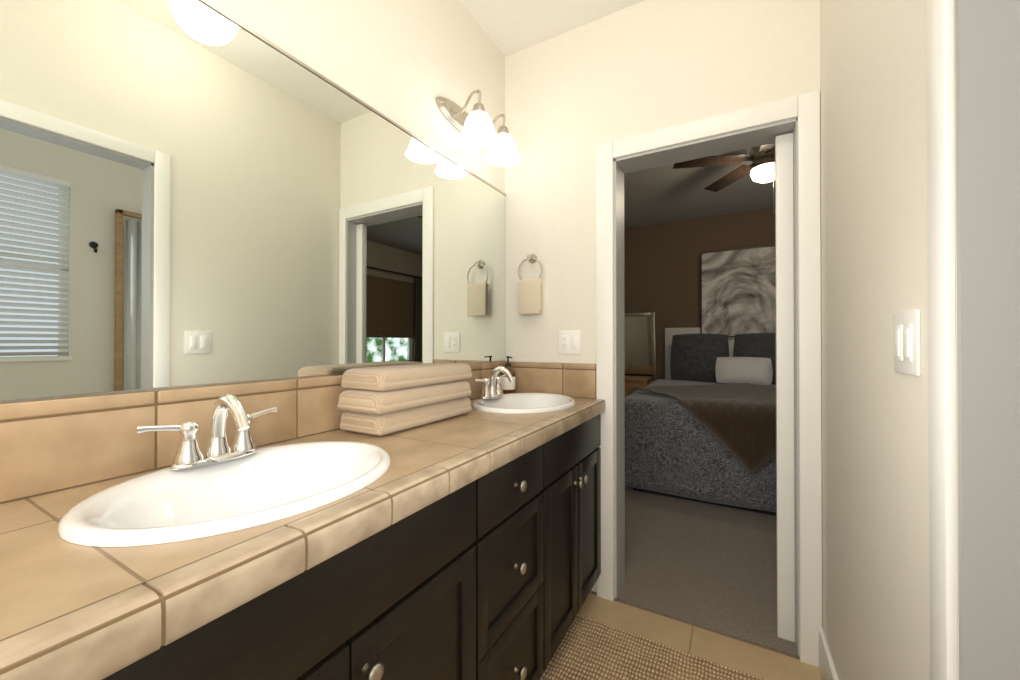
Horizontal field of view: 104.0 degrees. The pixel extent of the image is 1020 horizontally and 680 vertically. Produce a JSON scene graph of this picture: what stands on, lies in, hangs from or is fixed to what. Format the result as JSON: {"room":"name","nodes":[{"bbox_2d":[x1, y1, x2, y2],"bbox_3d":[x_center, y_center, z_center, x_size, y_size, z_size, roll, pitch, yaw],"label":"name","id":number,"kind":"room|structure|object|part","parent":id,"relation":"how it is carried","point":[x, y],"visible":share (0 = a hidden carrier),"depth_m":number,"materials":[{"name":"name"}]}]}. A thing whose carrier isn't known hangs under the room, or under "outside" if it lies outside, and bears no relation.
{"room":"bathroom","nodes":[
{"label":"bathroom","id":0,"kind":"room"},
{"bbox_2d":[0,0,505,403],"bbox_3d":[-0.780,-0.165,0.919,0.130,2.740,2.874,0,0,29],"label":"mirror","id":1,"kind":"object","parent":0,"point":[198,193],"depth_m":0.99,"materials":[{"name":"silver glass"}]},
{"bbox_2d":[436,90,520,166],"bbox_3d":[-0.111,-0.938,1.755,0.237,0.216,0.380,0,0,29],"label":"sconce","id":2,"kind":"object","parent":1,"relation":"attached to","point":[475,128],"visible":1,"depth_m":1.71,"materials":[{"name":"white glass"}]},
{"bbox_3d":[-0.129,-0.885,1.650,0.166,0.109,0.166,0,0,29],"label":"lamp shade","id":3,"kind":"part","parent":2,"relation":"part of","materials":[{"name":"white glass"}]},
{"bbox_3d":[-0.031,-0.884,1.824,0.166,0.109,0.166,0,0,29],"label":"lamp shade","id":4,"kind":"part","parent":2,"relation":"part of","materials":[{"name":"white glass"}]},
{"bbox_2d":[460,0,774,227],"bbox_3d":[1.639,-1.581,1.696,4.440,0.100,6.590,0,0,29],"label":"ceiling","id":5,"kind":"structure","parent":0,"point":[663,194],"depth_m":3.64,"materials":[{"name":"paint"}]},
{"bbox_2d":[673,143,774,213],"bbox_3d":[1.862,-1.215,2.873,1.253,0.620,1.205,0,0,29],"label":"ceiling fan","id":6,"kind":"object","parent":5,"relation":"hanging from","point":[760,168],"visible":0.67,"depth_m":2.93,"materials":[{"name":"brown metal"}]},
{"bbox_3d":[1.877,-1.214,2.909,0.220,0.620,0.220,0,0,29],"label":"motor","id":7,"kind":"part","parent":6,"relation":"part of","materials":[{"name":"white glass"}]},
{"bbox_2d":[505,0,821,627],"bbox_3d":[1.472,-0.163,1.391,4.440,2.740,0.160,0,0,29],"label":"wall","id":8,"kind":"structure","parent":0,"point":[574,97],"depth_m":1.90,"materials":[{"name":"beige paint"}]},
{"bbox_2d":[0,361,503,492],"bbox_3d":[-0.576,0.193,1.156,0.006,0.163,2.251,0,0,29],"label":"backsplash","id":9,"kind":"structure","parent":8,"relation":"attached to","point":[42,442],"depth_m":0.78,"materials":[{"name":"beige tile"}]},
{"bbox_2d":[518,254,541,314],"bbox_3d":[0.106,-0.288,2.039,0.140,0.314,0.051,0,0,29],"label":"towel ring","id":10,"kind":"object","parent":8,"relation":"attached to","point":[529,296],"visible":0.96,"depth_m":2.02,"materials":[{"name":"beige fabric"}]},
{"bbox_2d":[518,278,541,314],"bbox_3d":[0.101,-0.221,2.031,0.125,0.180,0.032,0,0,29],"label":"towel","id":11,"kind":"object","parent":10,"relation":"hanging from","point":[529,290],"depth_m":2.01,"materials":[{"name":"beige fabric"}]},
{"bbox_2d":[504,361,595,396],"bbox_3d":[0.194,0.197,2.012,0.495,0.163,0.006,0,0,29],"label":"backsplash","id":12,"kind":"structure","parent":8,"relation":"attached to","point":[547,377],"depth_m":1.98,"materials":[{"name":"beige tile"}]},
{"bbox_2d":[559,330,580,353],"bbox_3d":[0.292,0.011,1.956,0.116,0.116,0.011,0,0,29],"label":"electrical outlet","id":13,"kind":"object","parent":8,"relation":"attached to","point":[570,342],"visible":1,"depth_m":1.95,"materials":[{"name":"white plastic"}]},
{"bbox_2d":[596,90,821,666],"bbox_3d":[0.819,0.142,1.750,0.849,2.135,0.173,0,0,29],"label":"door frame","id":14,"kind":"structure","parent":8,"relation":"attached to","point":[805,108],"depth_m":1.59,"materials":[{"name":"white wood"}]},
{"bbox_2d":[591,486,798,658],"bbox_3d":[2.345,1.234,2.933,4.440,0.062,3.716,0,0,29],"label":"floor","id":15,"kind":"structure","parent":0,"point":[709,567],"depth_m":2.11,"materials":[{"name":"grey carpet"}]},
{"bbox_2d":[625,375,652,396],"bbox_3d":[1.482,0.829,4.796,0.390,0.768,0.380,0,0,29],"label":"nightstand","id":16,"kind":"object","parent":15,"relation":"on","point":[631,382],"visible":0.25,"depth_m":4.64,"materials":[{"name":"brown wood"}]},
{"bbox_2d":[624,312,655,394],"bbox_3d":[1.584,0.439,5.030,0.500,1.552,0.206,0,0,29],"label":"floor mirror","id":17,"kind":"object","parent":15,"relation":"on","point":[640,345],"visible":0.31,"depth_m":4.96,"materials":[{"name":"mirror"}]},
{"bbox_2d":[625,327,775,515],"bbox_3d":[2.276,0.523,3.607,2.104,1.368,2.296,0,0,29],"label":"bed","id":18,"kind":"object","parent":15,"relation":"on","point":[700,422],"visible":0.31,"depth_m":2.97,"materials":[{"name":"grey fabric"}]},
{"bbox_2d":[632,383,775,474],"bbox_3d":[1.952,0.657,3.257,1.768,0.484,1.370,0,0,29],"label":"throw","id":19,"kind":"object","parent":18,"relation":"on","point":[721,427],"depth_m":2.87,"materials":[{"name":"fabric"}]},
{"bbox_2d":[715,356,772,384],"bbox_3d":[2.455,0.322,4.193,0.520,0.285,0.190,0,0,29],"label":"pillow","id":20,"kind":"object","parent":18,"relation":"on","point":[728,370],"depth_m":4.13,"materials":[{"name":"white fabric"}]},
{"bbox_2d":[577,593,821,679],"bbox_3d":[0.414,1.226,0.239,2.960,0.050,2.874,0,0,29],"label":"floor","id":21,"kind":"structure","parent":0,"point":[748,658],"depth_m":1.59,"materials":[{"name":"beige tile"}]},
{"bbox_2d":[0,397,605,679],"bbox_3d":[-0.335,0.739,1.018,0.558,0.932,2.252,0,0,29],"label":"bathroom vanity","id":22,"kind":"object","parent":21,"relation":"on","point":[289,529],"depth_m":0.69,"materials":[{"name":"brown wood"}]},
{"bbox_2d":[132,389,283,468],"bbox_3d":[-0.595,0.186,0.839,0.141,0.144,0.262,0,0,29],"label":"faucet","id":23,"kind":"object","parent":22,"relation":"on","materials":[{"name":"silver metal"}]},
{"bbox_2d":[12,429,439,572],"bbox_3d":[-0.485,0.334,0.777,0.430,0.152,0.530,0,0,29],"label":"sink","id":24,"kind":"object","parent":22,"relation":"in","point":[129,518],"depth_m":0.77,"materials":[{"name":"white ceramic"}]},
{"bbox_2d":[338,362,471,435],"bbox_3d":[-0.329,0.182,1.351,0.198,0.188,0.484,0,0,29],"label":"towel stack","id":25,"kind":"object","parent":22,"relation":"on","point":[381,400],"visible":1,"depth_m":1.20,"materials":[{"name":"beige fabric"}]},
{"bbox_2d":[472,365,515,396],"bbox_3d":[-0.045,0.191,1.815,0.141,0.144,0.262,0,0,29],"label":"faucet","id":26,"kind":"object","parent":22,"relation":"on","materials":[{"name":"silver metal"}]},
{"bbox_2d":[501,356,514,393],"bbox_3d":[-0.011,0.181,2.048,0.077,0.197,0.077,0,0,29],"label":"soap bottle","id":27,"kind":"object","parent":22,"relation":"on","point":[507,386],"visible":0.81,"depth_m":2.02,"materials":[{"name":"white glass"}]},
{"bbox_2d":[467,389,591,412],"bbox_3d":[0.065,0.339,1.753,0.430,0.152,0.530,0,0,29],"label":"sink","id":28,"kind":"object","parent":22,"relation":"in","point":[526,400],"depth_m":1.91,"materials":[{"name":"white ceramic"}]},
{"bbox_2d":[540,614,762,679],"bbox_3d":[0.040,1.198,0.528,0.775,0.008,2.370,0,0,29],"label":"jute rug","id":29,"kind":"object","parent":21,"relation":"on","point":[589,649],"visible":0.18,"depth_m":1.49,"materials":[{"name":"beige wicker"}]},
{"bbox_2d":[624,208,774,379],"bbox_3d":[3.228,-0.146,4.507,4.440,2.740,0.120,0,0,29],"label":"wall","id":30,"kind":"structure","parent":0,"point":[662,271],"depth_m":5.07,"materials":[{"name":"paint"}]},
{"bbox_2d":[701,245,775,336],"bbox_3d":[2.819,-0.546,4.538,1.164,1.024,0.030,0,0,29],"label":"canvas art","id":31,"kind":"object","parent":30,"relation":"attached to","point":[737,291],"visible":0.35,"depth_m":4.62,"materials":[{"name":"grey fabric"}]},
{"bbox_2d":[820,0,958,679],"bbox_3d":[0.522,-0.169,0.254,0.100,2.740,2.754,0,0,29],"label":"wall","id":32,"kind":"structure","parent":0,"point":[874,405],"depth_m":0.92,"materials":[{"name":"beige paint"}]},
{"bbox_2d":[818,627,838,679],"bbox_3d":[0.909,1.131,1.051,0.014,0.150,0.974,0,0,29],"label":"baseboard","id":33,"kind":"structure","parent":32,"relation":"attached to","point":[827,669],"depth_m":1.33,"materials":[{"name":"white wood"}]},
{"bbox_2d":[894,309,920,375],"bbox_3d":[0.732,0.005,0.739,0.011,0.116,0.116,0,0,29],"label":"light switch","id":34,"kind":"object","parent":32,"relation":"attached to","point":[907,346],"visible":1,"depth_m":0.72,"materials":[{"name":"white plastic"}]},
{"bbox_2d":[926,0,1019,679],"bbox_3d":[0.513,0.144,0.249,0.113,2.115,0.820,0,0,29],"label":"door frame","id":35,"kind":"structure","parent":32,"relation":"attached to","point":[987,54],"depth_m":0.56,"materials":[{"name":"grey wood"}]},
{"bbox_3d":[0.470,0.144,0.274,0.013,2.115,0.820,0,0,29],"label":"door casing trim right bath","id":36,"kind":"part","parent":35,"relation":"part of","materials":[{"name":"white wood"}]}
]}

